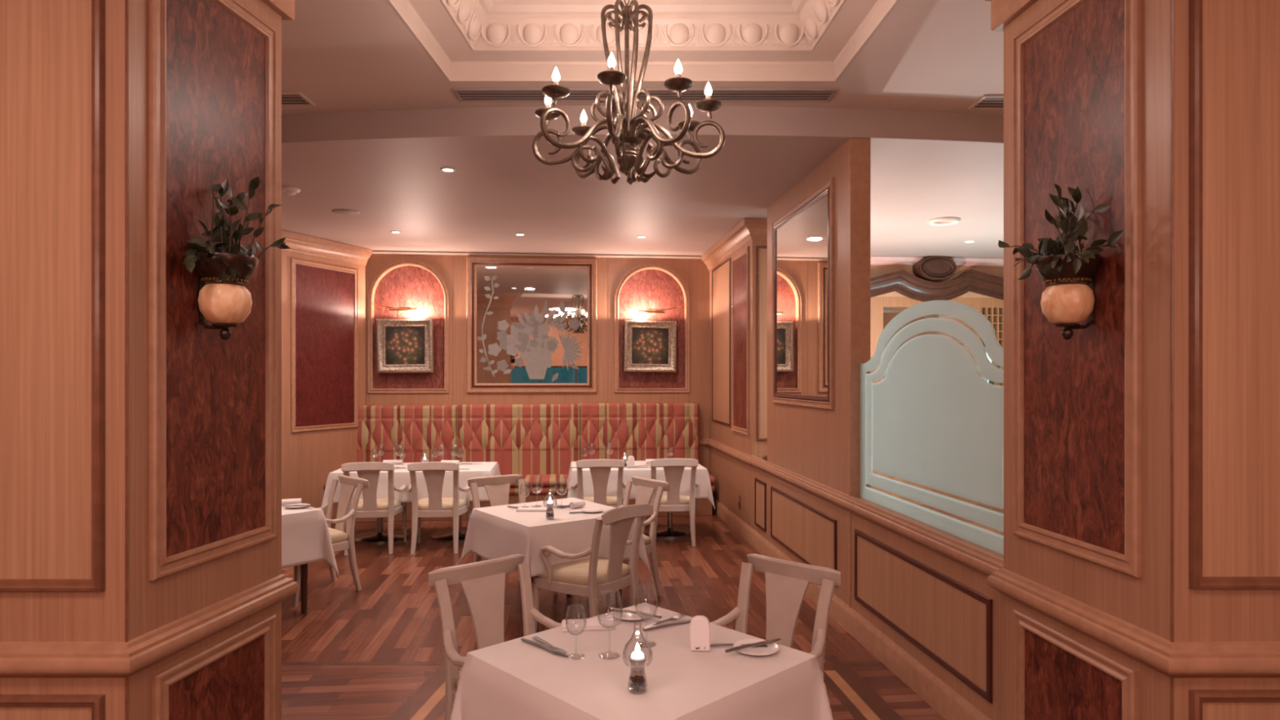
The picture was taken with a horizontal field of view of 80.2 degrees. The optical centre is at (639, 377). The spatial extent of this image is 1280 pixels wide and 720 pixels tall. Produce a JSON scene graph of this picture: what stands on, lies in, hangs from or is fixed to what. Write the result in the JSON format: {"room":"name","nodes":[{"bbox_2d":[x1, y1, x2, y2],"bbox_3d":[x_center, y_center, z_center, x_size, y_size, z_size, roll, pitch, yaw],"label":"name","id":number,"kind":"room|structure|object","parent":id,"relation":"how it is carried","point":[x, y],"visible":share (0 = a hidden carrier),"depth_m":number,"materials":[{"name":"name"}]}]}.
{"room":"restaurant","nodes":[
{"label":"restaurant","id":0,"kind":"room"},
{"bbox_2d":[0,0,299,719],"bbox_3d":[-3.813,-0.045,2.705,4.974,3.490,1.030,0,0,0],"label":"wall","id":1,"kind":"structure","parent":0,"point":[141,577],"depth_m":2.33,"materials":[{"name":"brown wood"}]},
{"bbox_2d":[194,252,258,340],"bbox_3d":[-1.424,-0.271,2.611,0.204,0.286,0.204,0,0,7],"label":"wall planter","id":2,"kind":"object","parent":1,"relation":"attached to","point":[228,304],"visible":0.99,"depth_m":2.55,"materials":[{"name":"orange stone"}]},
{"bbox_2d":[197,283,252,324],"bbox_3d":[-1.424,-0.251,2.611,0.162,0.138,0.165,0,0,7],"label":"bowl","id":3,"kind":"object","parent":2,"relation":"on","point":[220,304],"depth_m":2.56,"materials":[{"name":"glass"}]},
{"bbox_2d":[179,176,289,283],"bbox_3d":[-1.386,-0.507,2.618,0.233,0.384,0.407,0,0,7],"label":"artificial plant","id":4,"kind":"object","parent":2,"relation":"in","point":[224,232],"visible":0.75,"depth_m":2.59,"materials":[{"name":"green plant"}]},
{"bbox_2d":[281,230,372,516],"bbox_3d":[-5.054,0.050,5.772,0.332,3.300,8.150,0,0,23],"label":"wall","id":5,"kind":"structure","parent":0,"point":[323,280],"depth_m":8.81,"materials":[{"name":"brown wood"}]},
{"bbox_2d":[364,250,709,473],"bbox_3d":[-1.391,0.050,9.860,4.620,3.300,0.261,0,0,-6],"label":"wall","id":6,"kind":"structure","parent":0,"point":[434,283],"depth_m":9.84,"materials":[{"name":"brown wood"}]},
{"bbox_2d":[373,303,417,318],"bbox_3d":[-3.084,-0.837,9.516,0.617,0.200,0.182,0,0,3],"label":"lamp","id":7,"kind":"object","parent":6,"relation":"attached to","point":[409,308],"visible":1,"depth_m":9.46,"materials":[{"name":"gold metal"}]},
{"bbox_2d":[388,307,417,311],"bbox_3d":[-2.948,-0.849,9.458,0.340,0.035,0.029,0,0,-6],"label":"hood","id":8,"kind":"object","parent":7,"relation":"attached to","point":[392,308],"depth_m":9.45,"materials":[{"name":"gold metal"}]},
{"bbox_2d":[376,318,433,373],"bbox_3d":[-2.963,-0.401,9.608,0.690,0.680,0.128,-1,0,-6],"label":"framed painting","id":9,"kind":"object","parent":6,"relation":"attached to","point":[403,345],"visible":1,"depth_m":9.57,"materials":[{"name":"silver metal"}]},
{"bbox_2d":[466,257,596,393],"bbox_3d":[-1.382,-0.668,9.755,1.656,1.731,0.030,0,0,-6],"label":"mirror","id":10,"kind":"object","parent":6,"relation":"attached to","point":[531,322],"visible":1,"depth_m":9.75,"materials":[{"name":"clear mirror"}]},
{"bbox_2d":[623,320,676,372],"bbox_3d":[0.132,-0.408,9.918,0.683,0.673,0.128,1,0,-6],"label":"framed painting","id":11,"kind":"object","parent":6,"relation":"attached to","point":[650,345],"visible":1,"depth_m":9.88,"materials":[{"name":"silver metal"}]},
{"bbox_2d":[638,306,681,320],"bbox_3d":[0.269,-0.840,9.851,0.617,0.200,0.182,0,0,-14],"label":"lamp","id":12,"kind":"object","parent":6,"relation":"attached to","point":[657,311],"visible":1,"depth_m":9.77,"materials":[{"name":"gold metal"}]},
{"bbox_2d":[638,310,664,313],"bbox_3d":[0.147,-0.846,9.767,0.340,0.035,0.029,0,0,-6],"label":"hood","id":13,"kind":"object","parent":12,"relation":"attached to","point":[639,311],"depth_m":9.76,"materials":[{"name":"gold metal"}]},
{"bbox_2d":[281,105,1003,258],"bbox_3d":[0.000,-1.730,8.750,13.000,0.260,7.500,0,0,0],"label":"ceiling","id":14,"kind":"structure","parent":0,"point":[383,166],"depth_m":6.13,"materials":[{"name":"paint"}]},
{"bbox_2d":[281,186,300,195],"bbox_3d":[-2.960,-1.574,6.440,0.150,0.052,0.150,0,0,0],"label":"smoke detector","id":15,"kind":"object","parent":14,"relation":"attached to","point":[291,191],"visible":0.98,"depth_m":6.41,"materials":[{"name":"white plastic"}]},
{"bbox_2d":[331,208,359,215],"bbox_3d":[-2.840,-1.596,7.340,0.260,0.008,0.260,0,0,0],"label":"ceiling speaker","id":16,"kind":"object","parent":14,"relation":"attached to","point":[341,211],"visible":1,"depth_m":7.30},
{"bbox_2d":[390,231,401,233],"bbox_3d":[-2.681,-1.597,8.352,0.120,0.009,0.120,0,0,0],"label":"recessed light","id":17,"kind":"object","parent":14,"relation":"in","point":[392,232],"visible":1,"depth_m":8.35,"materials":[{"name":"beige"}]},
{"bbox_2d":[440,167,456,172],"bbox_3d":[-1.477,-1.597,5.846,0.120,0.009,0.120,0,0,0],"label":"recessed light","id":18,"kind":"object","parent":14,"relation":"in","point":[443,169],"visible":1,"depth_m":5.84,"materials":[{"name":"beige"}]},
{"bbox_2d":[515,233,525,235],"bbox_3d":[-1.341,-1.597,8.492,0.120,0.009,0.120,0,0,0],"label":"recessed light","id":19,"kind":"object","parent":14,"relation":"in","point":[516,234],"visible":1,"depth_m":8.49,"materials":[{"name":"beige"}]},
{"bbox_2d":[636,235,646,238],"bbox_3d":[0.018,-1.597,8.636,0.120,0.009,0.120,0,0,0],"label":"recessed light","id":20,"kind":"object","parent":14,"relation":"in","point":[637,237],"visible":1,"depth_m":8.64,"materials":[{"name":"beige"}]},
{"bbox_2d":[928,217,960,226],"bbox_3d":[3.090,-1.585,7.720,0.310,0.030,0.310,0,0,0],"label":"ceiling light","id":21,"kind":"object","parent":14,"relation":"attached to","point":[954,220],"visible":1,"depth_m":7.69,"materials":[{"name":"beige paint"}]},
{"bbox_2d":[964,240,975,243],"bbox_3d":[3.878,-1.597,8.941,0.120,0.009,0.120,0,0,0],"label":"recessed light","id":22,"kind":"object","parent":14,"relation":"in","point":[966,242],"visible":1,"depth_m":8.94,"materials":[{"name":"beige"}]},
{"bbox_2d":[281,0,1003,115],"bbox_3d":[0.000,-1.973,1.334,13.000,0.374,9.868,0,0,0],"label":"ceiling","id":23,"kind":"structure","parent":0,"point":[343,55],"depth_m":4.34,"materials":[{"name":"paint"}]},
{"bbox_2d":[281,91,315,106],"bbox_3d":[-2.720,-1.784,4.870,1.184,0.012,0.224,0,0,0],"label":"ceiling vent","id":24,"kind":"object","parent":23,"relation":"in","point":[288,98],"visible":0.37,"depth_m":4.88,"materials":[{"name":"metal"}]},
{"bbox_2d":[532,0,725,185],"bbox_3d":[-0.062,-1.514,3.600,0.859,1.152,0.859,0,0,31],"label":"chandelier","id":25,"kind":"object","parent":23,"relation":"hanging from","point":[625,137],"visible":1,"depth_m":3.54,"materials":[{"name":"brown metal"}]},
{"bbox_2d":[452,88,837,102],"bbox_3d":[0.030,-1.784,4.800,2.384,0.012,0.204,0,0,0],"label":"ceiling vent","id":26,"kind":"object","parent":23,"relation":"in","point":[464,95],"visible":0.88,"depth_m":4.80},
{"bbox_2d":[968,94,1003,109],"bbox_3d":[2.745,-1.784,4.925,1.134,0.012,0.234,0,0,0],"label":"ceiling vent","id":27,"kind":"object","parent":23,"relation":"in","point":[986,101],"visible":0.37,"depth_m":4.94,"materials":[{"name":"metal"}]},
{"bbox_2d":[281,503,1003,719],"bbox_3d":[1.583,1.738,3.333,16.000,0.084,14.600,0,0,-6],"label":"floor","id":28,"kind":"structure","parent":0,"point":[375,651],"depth_m":5.28,"materials":[{"name":"brown wood"}]},
{"bbox_2d":[300,563,307,613],"bbox_3d":[-2.895,1.329,5.430,0.842,0.742,0.842,0,0,39],"label":"dining table","id":29,"kind":"object","parent":28,"relation":"on","point":[304,567],"visible":0.13,"depth_m":5.47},
{"bbox_2d":[281,505,339,577],"bbox_3d":[-2.895,1.203,5.431,1.018,0.500,1.018,0,0,39],"label":"tablecloth","id":30,"kind":"object","parent":29,"relation":"on","point":[305,535],"visible":0.23,"depth_m":5.39,"materials":[{"name":"white fabric"}]},
{"bbox_2d":[281,498,301,505],"bbox_3d":[-2.614,0.926,5.657,0.170,0.044,0.060,0,0,-20],"label":"napkin","id":31,"kind":"object","parent":30,"relation":"on","point":[286,501],"visible":0.78,"depth_m":5.64,"materials":[{"name":"white fabric"}]},
{"bbox_2d":[286,503,310,508],"bbox_3d":[-2.509,0.942,5.569,0.172,0.013,0.172,0,0,0],"label":"plate","id":32,"kind":"object","parent":30,"relation":"on","point":[292,507],"visible":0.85,"depth_m":5.58,"materials":[{"name":"white ceramic"}]},
{"bbox_2d":[282,504,315,506],"bbox_3d":[-2.461,0.928,5.514,0.242,0.010,0.027,0,0,-11],"label":"knife","id":33,"kind":"object","parent":32,"relation":"on","point":[295,504],"visible":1,"depth_m":5.50,"materials":[{"name":"metal"}]},
{"bbox_2d":[293,474,369,606],"bbox_3d":[-2.556,1.256,6.038,0.620,0.896,0.628,0,0,42],"label":"armchair","id":34,"kind":"object","parent":28,"relation":"on","point":[340,540],"visible":0.5,"depth_m":6.05,"materials":[{"name":"white wood"}]},
{"bbox_2d":[328,527,348,543],"bbox_3d":[-2.602,1.249,5.986,0.528,0.082,0.487,0,0,42],"label":"seat cushion","id":35,"kind":"object","parent":34,"relation":"on","point":[338,535],"depth_m":5.98,"materials":[{"name":"fabric"}]},
{"bbox_2d":[341,462,407,555],"bbox_3d":[-2.637,1.256,7.526,0.620,0.896,0.628,0,0,-8],"label":"armchair","id":36,"kind":"object","parent":28,"relation":"on","point":[371,506],"visible":0.67,"depth_m":7.34,"materials":[{"name":"white wood"}]},
{"bbox_2d":[351,497,402,511],"bbox_3d":[-2.647,1.249,7.594,0.528,0.082,0.487,0,0,-8],"label":"seat cushion","id":37,"kind":"object","parent":36,"relation":"on","point":[380,504],"depth_m":7.37,"materials":[{"name":"fabric"}]},
{"bbox_2d":[355,515,466,543],"bbox_3d":[-2.360,1.329,8.100,1.572,0.742,0.852,0,0,-6],"label":"dining table","id":38,"kind":"object","parent":28,"relation":"on","point":[380,535],"visible":0.38,"depth_m":7.99,"materials":[{"name":"metal"}]},
{"bbox_2d":[321,462,500,506],"bbox_3d":[-2.360,1.161,8.100,1.723,0.417,1.003,0,0,-6],"label":"tablecloth","id":39,"kind":"object","parent":38,"relation":"on","point":[402,476],"visible":0.32,"depth_m":7.67,"materials":[{"name":"white fabric"}]},
{"bbox_2d":[382,459,402,463],"bbox_3d":[-2.713,0.926,8.342,0.200,0.044,0.067,0,0,-11],"label":"napkin","id":40,"kind":"object","parent":39,"relation":"on","point":[393,461],"visible":0.83,"depth_m":8.32,"materials":[{"name":"white fabric"}]},
{"bbox_2d":[422,451,428,462],"bbox_3d":[-2.266,0.863,8.004,0.079,0.178,0.079,0,0,0],"label":"candle lamp","id":41,"kind":"object","parent":39,"relation":"on","point":[424,460],"visible":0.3,"depth_m":7.99,"materials":[{"name":"clear glass"}]},
{"bbox_2d":[440,460,460,464],"bbox_3d":[-2.071,0.926,8.304,0.200,0.044,0.062,0,0,6],"label":"napkin","id":42,"kind":"object","parent":39,"relation":"on","point":[453,461],"visible":0.55,"depth_m":8.28,"materials":[{"name":"white fabric"}]},
{"bbox_2d":[407,462,471,555],"bbox_3d":[-1.997,1.256,7.545,0.620,0.896,0.628,0,0,-4],"label":"armchair","id":43,"kind":"object","parent":28,"relation":"on","point":[436,505],"visible":0.9,"depth_m":7.34,"materials":[{"name":"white wood"}]},
{"bbox_2d":[417,497,466,510],"bbox_3d":[-2.002,1.249,7.614,0.528,0.082,0.487,0,0,-4],"label":"seat cushion","id":44,"kind":"object","parent":43,"relation":"on","point":[445,503],"depth_m":7.39,"materials":[{"name":"fabric"}]},
{"bbox_2d":[428,554,561,719],"bbox_3d":[-0.520,1.256,3.166,0.620,0.896,0.628,0,0,-43],"label":"armchair","id":45,"kind":"object","parent":28,"relation":"on","point":[482,583],"visible":0.4,"depth_m":3.30,"materials":[{"name":"white wood"}]},
{"bbox_2d":[453,675,460,689],"bbox_3d":[-0.473,1.249,3.115,0.528,0.082,0.487,0,0,-43],"label":"seat cushion","id":46,"kind":"object","parent":45,"relation":"on","point":[456,677],"depth_m":3.13,"materials":[{"name":"fabric"}]},
{"bbox_2d":[467,474,557,595],"bbox_3d":[-1.038,1.256,6.061,0.620,0.896,0.628,0,0,-33],"label":"armchair","id":47,"kind":"object","parent":28,"relation":"on","point":[497,487],"visible":0.27,"depth_m":6.24,"materials":[{"name":"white wood"}]},
{"bbox_2d":[324,403,714,522],"bbox_3d":[-1.421,1.016,9.435,4.633,1.368,0.660,0,0,-6],"label":"banquette","id":48,"kind":"object","parent":28,"relation":"on","point":[534,441],"visible":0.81,"depth_m":9.58,"materials":[{"name":"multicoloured fabric"}]},
{"bbox_2d":[324,473,714,488],"bbox_3d":[-1.419,1.270,9.410,4.633,0.090,0.610,0,0,-6],"label":"seat cushion","id":49,"kind":"object","parent":48,"relation":"on","point":[548,480],"depth_m":9.17,"materials":[{"name":"red fabric"}]},
{"bbox_2d":[530,576,622,632],"bbox_3d":[-0.620,1.329,5.447,0.842,0.742,0.842,0,0,-37],"label":"dining table","id":50,"kind":"object","parent":28,"relation":"on","point":[618,603],"visible":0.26,"depth_m":5.36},
{"bbox_2d":[459,497,650,577],"bbox_3d":[-0.620,1.168,5.447,0.997,0.431,0.997,0,0,-37],"label":"tablecloth","id":51,"kind":"object","parent":50,"relation":"on","point":[493,532],"visible":0.73,"depth_m":5.13,"materials":[{"name":"white fabric"}]},
{"bbox_2d":[520,483,529,507],"bbox_3d":[-0.847,0.866,5.586,0.071,0.171,0.071,0,0,0],"label":"wine glass","id":52,"kind":"object","parent":51,"relation":"on","point":[528,483],"visible":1,"depth_m":5.58,"materials":[{"name":"clear glass"}]},
{"bbox_2d":[515,507,549,511],"bbox_3d":[-0.761,0.944,5.435,0.240,0.014,0.090,0,0,0],"label":"napkin","id":53,"kind":"object","parent":51,"relation":"on","point":[519,509],"visible":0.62,"depth_m":5.39,"materials":[{"name":"white fabric"}]},
{"bbox_2d":[530,476,542,506],"bbox_3d":[-0.763,0.842,5.620,0.090,0.218,0.090,0,0,0],"label":"wine glass","id":54,"kind":"object","parent":51,"relation":"on","point":[540,477],"visible":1,"depth_m":5.61,"materials":[{"name":"clear glass"}]},
{"bbox_2d":[542,487,556,519],"bbox_3d":[-0.607,0.847,5.124,0.093,0.210,0.093,0,0,0],"label":"candle lamp","id":55,"kind":"object","parent":51,"relation":"on","point":[549,504],"visible":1,"depth_m":5.11,"materials":[{"name":"clear glass"}]},
{"bbox_2d":[555,477,567,508],"bbox_3d":[-0.573,0.842,5.551,0.090,0.218,0.090,0,0,0],"label":"wine glass","id":56,"kind":"object","parent":51,"relation":"on","point":[566,477],"visible":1,"depth_m":5.54,"materials":[{"name":"clear glass"}]},
{"bbox_2d":[555,502,570,506],"bbox_3d":[-0.558,0.942,5.638,0.141,0.013,0.141,0,0,0],"label":"plate","id":57,"kind":"object","parent":51,"relation":"on","point":[562,504],"visible":0.75,"depth_m":5.67,"materials":[{"name":"white ceramic"}]},
{"bbox_2d":[568,500,585,508],"bbox_3d":[-0.457,0.926,5.553,0.052,0.044,0.120,0,0,38],"label":"napkin","id":58,"kind":"object","parent":51,"relation":"on","point":[581,503],"visible":1,"depth_m":5.52,"materials":[{"name":"white fabric"}]},
{"bbox_2d":[568,511,603,513],"bbox_3d":[-0.377,0.945,5.349,0.242,0.010,0.027,0,0,-17],"label":"knife","id":59,"kind":"object","parent":51,"relation":"on","point":[580,511],"visible":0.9,"depth_m":5.32,"materials":[{"name":"metal"}]},
{"bbox_2d":[580,507,603,512],"bbox_3d":[-0.340,0.942,5.386,0.162,0.013,0.162,0,0,0],"label":"plate","id":60,"kind":"object","parent":51,"relation":"on","point":[586,509],"visible":1,"depth_m":5.41,"materials":[{"name":"white ceramic"}]},
{"bbox_2d":[532,503,653,633],"bbox_3d":[-0.298,1.256,4.941,0.628,0.896,0.620,0,0,40],"label":"armchair","id":61,"kind":"object","parent":28,"relation":"on","point":[585,577],"visible":0.83,"depth_m":4.80,"materials":[{"name":"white wood"}]},
{"bbox_2d":[536,557,629,585],"bbox_3d":[-0.351,1.249,4.985,0.487,0.082,0.528,0,0,40],"label":"seat cushion","id":62,"kind":"object","parent":61,"relation":"on","point":[575,572],"depth_m":4.81,"materials":[{"name":"fabric"}]},
{"bbox_2d":[571,458,626,507],"bbox_3d":[-0.414,1.256,7.793,0.620,0.896,0.628,0,0,-5],"label":"armchair","id":63,"kind":"object","parent":28,"relation":"on","point":[600,468],"visible":0.48,"depth_m":7.57,"materials":[{"name":"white wood"}]},
{"bbox_2d":[582,495,623,506],"bbox_3d":[-0.419,1.249,7.861,0.528,0.082,0.487,0,0,-5],"label":"seat cushion","id":64,"kind":"object","parent":63,"relation":"on","point":[609,500],"depth_m":7.62,"materials":[{"name":"fabric"}]},
{"bbox_2d":[605,475,669,609],"bbox_3d":[-0.156,1.256,5.957,0.628,0.896,0.620,0,0,-37],"label":"armchair","id":65,"kind":"object","parent":28,"relation":"on","point":[646,487],"visible":0.28,"depth_m":5.92,"materials":[{"name":"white wood"}]},
{"bbox_2d":[642,534,650,545],"bbox_3d":[-0.211,1.249,5.915,0.487,0.082,0.528,0,0,-37],"label":"seat cushion","id":66,"kind":"object","parent":65,"relation":"on","point":[646,539],"depth_m":5.87,"materials":[{"name":"fabric"}]},
{"bbox_2d":[644,511,696,538],"bbox_3d":[-0.040,1.329,8.280,1.392,0.742,0.852,0,0,-6],"label":"dining table","id":67,"kind":"object","parent":28,"relation":"on","point":[668,531],"visible":0.28,"depth_m":8.23,"materials":[{"name":"metal"}]},
{"bbox_2d":[564,460,715,509],"bbox_3d":[-0.040,1.161,8.280,1.543,0.417,1.003,0,0,-6],"label":"tablecloth","id":68,"kind":"object","parent":67,"relation":"on","point":[704,491],"visible":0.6,"depth_m":7.86,"materials":[{"name":"white fabric"}]},
{"bbox_2d":[621,452,628,466],"bbox_3d":[-0.162,0.863,8.075,0.079,0.178,0.079,0,0,0],"label":"candle lamp","id":69,"kind":"object","parent":68,"relation":"on","point":[624,459],"visible":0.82,"depth_m":8.06,"materials":[{"name":"clear glass"}]},
{"bbox_2d":[627,456,634,466],"bbox_3d":[-0.093,0.892,8.085,0.072,0.118,0.042,0,0,0],"label":"napkin","id":70,"kind":"object","parent":68,"relation":"on","point":[631,459],"visible":0.94,"depth_m":8.06,"materials":[{"name":"white fabric"}]},
{"bbox_2d":[645,458,655,462],"bbox_3d":[0.195,0.926,8.420,0.260,0.044,0.067,0,0,0],"label":"napkin","id":71,"kind":"object","parent":68,"relation":"on","point":[647,460],"visible":0.33,"depth_m":8.40,"materials":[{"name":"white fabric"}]},
{"bbox_2d":[644,457,698,546],"bbox_3d":[0.321,1.256,7.866,0.620,0.896,0.628,0,0,-5],"label":"armchair","id":72,"kind":"object","parent":28,"relation":"on","point":[673,468],"visible":0.59,"depth_m":7.66,"materials":[{"name":"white wood"}]},
{"bbox_2d":[649,494,689,504],"bbox_3d":[0.315,1.249,7.935,0.528,0.082,0.487,0,0,-5],"label":"seat cushion","id":73,"kind":"object","parent":72,"relation":"on","point":[666,499],"depth_m":7.69,"materials":[{"name":"fabric"}]},
{"bbox_2d":[709,553,840,672],"bbox_3d":[0.476,1.256,3.176,0.620,0.896,0.628,0,0,44],"label":"armchair","id":74,"kind":"object","parent":28,"relation":"on","point":[787,582],"visible":0.35,"depth_m":3.33,"materials":[{"name":"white wood"}]},
{"bbox_2d":[870,255,1003,504],"bbox_3d":[3.628,0.044,10.352,4.797,3.311,0.800,0,0,-6],"label":"bar cabinet","id":75,"kind":"object","parent":28,"relation":"on","point":[897,284],"visible":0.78,"depth_m":10.12,"materials":[{"name":"orange wood"}]},
{"bbox_3d":[0.003,1.329,2.620,0.842,0.742,0.842,0,0,-43],"label":"dining table","id":76,"kind":"object","parent":28,"relation":"on","visible":0},
{"bbox_2d":[449,602,833,719],"bbox_3d":[0.003,1.189,2.620,1.010,0.472,1.010,0,0,-43],"label":"tablecloth","id":77,"kind":"object","parent":76,"relation":"on","point":[514,679],"visible":0.8,"depth_m":2.49,"materials":[{"name":"white fabric"}]},
{"bbox_2d":[520,637,568,657],"bbox_3d":[-0.337,0.945,2.666,0.242,0.010,0.027,0,0,43],"label":"knife","id":78,"kind":"object","parent":77,"relation":"on","point":[532,642],"visible":1,"depth_m":2.67,"materials":[{"name":"metal"}]},
{"bbox_2d":[532,635,567,654],"bbox_3d":[-0.322,0.945,2.687,0.031,0.009,0.219,0,0,-36],"label":"fork","id":79,"kind":"object","parent":77,"relation":"on","point":[553,648],"visible":1,"depth_m":2.67,"materials":[{"name":"metal"}]},
{"bbox_2d":[565,605,586,659],"bbox_3d":[-0.218,0.866,2.591,0.071,0.171,0.071,0,0,0],"label":"wine glass","id":80,"kind":"object","parent":77,"relation":"on","point":[571,654],"visible":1,"depth_m":2.58,"materials":[{"name":"clear glass"}]},
{"bbox_2d":[561,617,615,631],"bbox_3d":[-0.199,0.944,2.910,0.200,0.014,0.100,0,0,-9],"label":"napkin","id":81,"kind":"object","parent":77,"relation":"on","point":[575,624],"visible":0.92,"depth_m":2.89,"materials":[{"name":"white fabric"}]},
{"bbox_2d":[596,589,622,659],"bbox_3d":[-0.104,0.842,2.599,0.090,0.218,0.090,0,0,0],"label":"wine glass","id":82,"kind":"object","parent":77,"relation":"on","point":[605,627],"visible":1,"depth_m":2.59,"materials":[{"name":"clear glass"}]},
{"bbox_2d":[613,607,651,620],"bbox_3d":[-0.032,0.942,3.016,0.152,0.013,0.152,0,0,0],"label":"plate","id":83,"kind":"object","parent":77,"relation":"on","point":[626,615],"visible":0.82,"depth_m":3.02,"materials":[{"name":"white ceramic"}]},
{"bbox_2d":[608,607,662,618],"bbox_3d":[-0.022,0.928,3.009,0.242,0.010,0.027,0,0,31],"label":"knife","id":84,"kind":"object","parent":83,"relation":"on","point":[642,613],"visible":0.96,"depth_m":3.00,"materials":[{"name":"metal"}]},
{"bbox_2d":[622,625,653,693],"bbox_3d":[-0.007,0.847,2.307,0.093,0.210,0.093,0,0,0],"label":"candle lamp","id":85,"kind":"object","parent":77,"relation":"on","point":[637,658],"visible":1,"depth_m":2.29,"materials":[{"name":"clear glass"}]},
{"bbox_2d":[631,650,644,659],"bbox_3d":[-0.007,0.840,2.307,0.041,0.018,0.041,0,0,0],"label":"candle","id":86,"kind":"object","parent":85,"relation":"on","point":[637,655],"depth_m":2.29,"materials":[{"name":"white wax"}]},
{"bbox_2d":[635,582,657,648],"bbox_3d":[0.023,0.846,2.708,0.083,0.210,0.083,0,0,0],"label":"wine glass","id":87,"kind":"object","parent":77,"relation":"on","point":[642,618],"visible":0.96,"depth_m":2.70,"materials":[{"name":"clear glass"}]},
{"bbox_2d":[642,613,686,627],"bbox_3d":[0.095,0.945,2.950,0.219,0.009,0.031,0,0,-43],"label":"fork","id":88,"kind":"object","parent":77,"relation":"on","point":[679,615],"visible":1,"depth_m":2.96,"materials":[{"name":"metal"}]},
{"bbox_2d":[642,619,691,631],"bbox_3d":[0.117,0.945,2.916,0.242,0.010,0.027,0,0,-31],"label":"knife","id":89,"kind":"object","parent":77,"relation":"on","point":[664,624],"visible":0.82,"depth_m":2.90,"materials":[{"name":"metal"}]},
{"bbox_2d":[689,615,710,651],"bbox_3d":[0.210,0.892,2.659,0.072,0.118,0.043,0,0,3],"label":"table card","id":90,"kind":"object","parent":77,"relation":"on","point":[700,625],"visible":1,"depth_m":2.64,"materials":[{"name":"white paper"}]},
{"bbox_2d":[710,643,767,647],"bbox_3d":[0.339,0.945,2.683,0.219,0.009,0.031,0,0,6],"label":"fork","id":91,"kind":"object","parent":77,"relation":"on","point":[711,644],"visible":0.52,"depth_m":2.68,"materials":[{"name":"metal"}]},
{"bbox_2d":[733,639,778,655],"bbox_3d":[0.404,0.942,2.646,0.158,0.013,0.158,0,0,0],"label":"plate","id":92,"kind":"object","parent":77,"relation":"on","point":[771,648],"visible":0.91,"depth_m":2.64,"materials":[{"name":"white ceramic"}]},
{"bbox_2d":[724,638,780,653],"bbox_3d":[0.395,0.928,2.642,0.242,0.010,0.027,0,0,-31],"label":"knife","id":93,"kind":"object","parent":92,"relation":"on","point":[766,642],"visible":1,"depth_m":2.63,"materials":[{"name":"metal"}]},
{"bbox_2d":[701,217,767,544],"bbox_3d":[1.288,0.050,8.835,0.732,3.300,2.392,0,0,-6],"label":"wall","id":94,"kind":"structure","parent":0,"point":[736,264],"depth_m":8.33,"materials":[{"name":"brown wood"}]},
{"bbox_2d":[737,494,740,509],"bbox_3d":[1.081,1.355,8.274,0.014,0.150,0.080,0,0,-6],"label":"wall socket","id":95,"kind":"object","parent":94,"relation":"attached to","point":[739,501],"visible":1,"depth_m":8.26,"materials":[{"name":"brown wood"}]},
{"bbox_2d":[748,137,1003,719],"bbox_3d":[1.438,0.045,5.432,0.210,3.310,4.635,0,0,-6],"label":"wall","id":96,"kind":"structure","parent":0,"point":[924,605],"depth_m":5.07,"materials":[{"name":"brown wood"}]},
{"bbox_2d":[772,177,834,409],"bbox_3d":[1.288,-0.595,6.158,0.024,1.650,1.552,0,0,-6],"label":"wall mirror","id":97,"kind":"object","parent":96,"relation":"attached to","point":[803,236],"visible":1,"depth_m":6.03,"materials":[{"name":"white mirror"}]},
{"bbox_2d":[859,300,1003,555],"bbox_3d":[1.566,0.193,4.152,0.011,1.215,1.860,0,0,-6],"label":"glass screen","id":98,"kind":"object","parent":96,"relation":"on","point":[932,421],"visible":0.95,"depth_m":4.01,"materials":[{"name":"glass"}]},
{"bbox_2d":[985,0,1279,719],"bbox_3d":[3.849,-0.045,2.755,4.901,3.490,1.130,0,0,0],"label":"wall","id":99,"kind":"structure","parent":0,"point":[1139,579],"depth_m":2.41,"materials":[{"name":"brown wood"}]},
{"bbox_2d":[1035,253,1101,340],"bbox_3d":[1.487,-0.274,2.644,0.204,0.286,0.204,0,0,-6],"label":"wall lamp","id":100,"kind":"object","parent":99,"relation":"attached to","point":[1067,301],"visible":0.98,"depth_m":2.59,"materials":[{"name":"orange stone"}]},
{"bbox_2d":[998,183,1124,281],"bbox_3d":[1.450,-0.505,2.638,0.235,0.357,0.542,0,0,-6],"label":"artificial plant","id":101,"kind":"object","parent":100,"relation":"in","point":[1066,220],"visible":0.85,"depth_m":2.58,"materials":[{"name":"green plant"}]},
{"bbox_2d":[1040,284,1094,324],"bbox_3d":[1.486,-0.254,2.644,0.162,0.138,0.165,0,0,-6],"label":"lampshade","id":102,"kind":"object","parent":100,"relation":"on","point":[1060,304],"depth_m":2.59,"materials":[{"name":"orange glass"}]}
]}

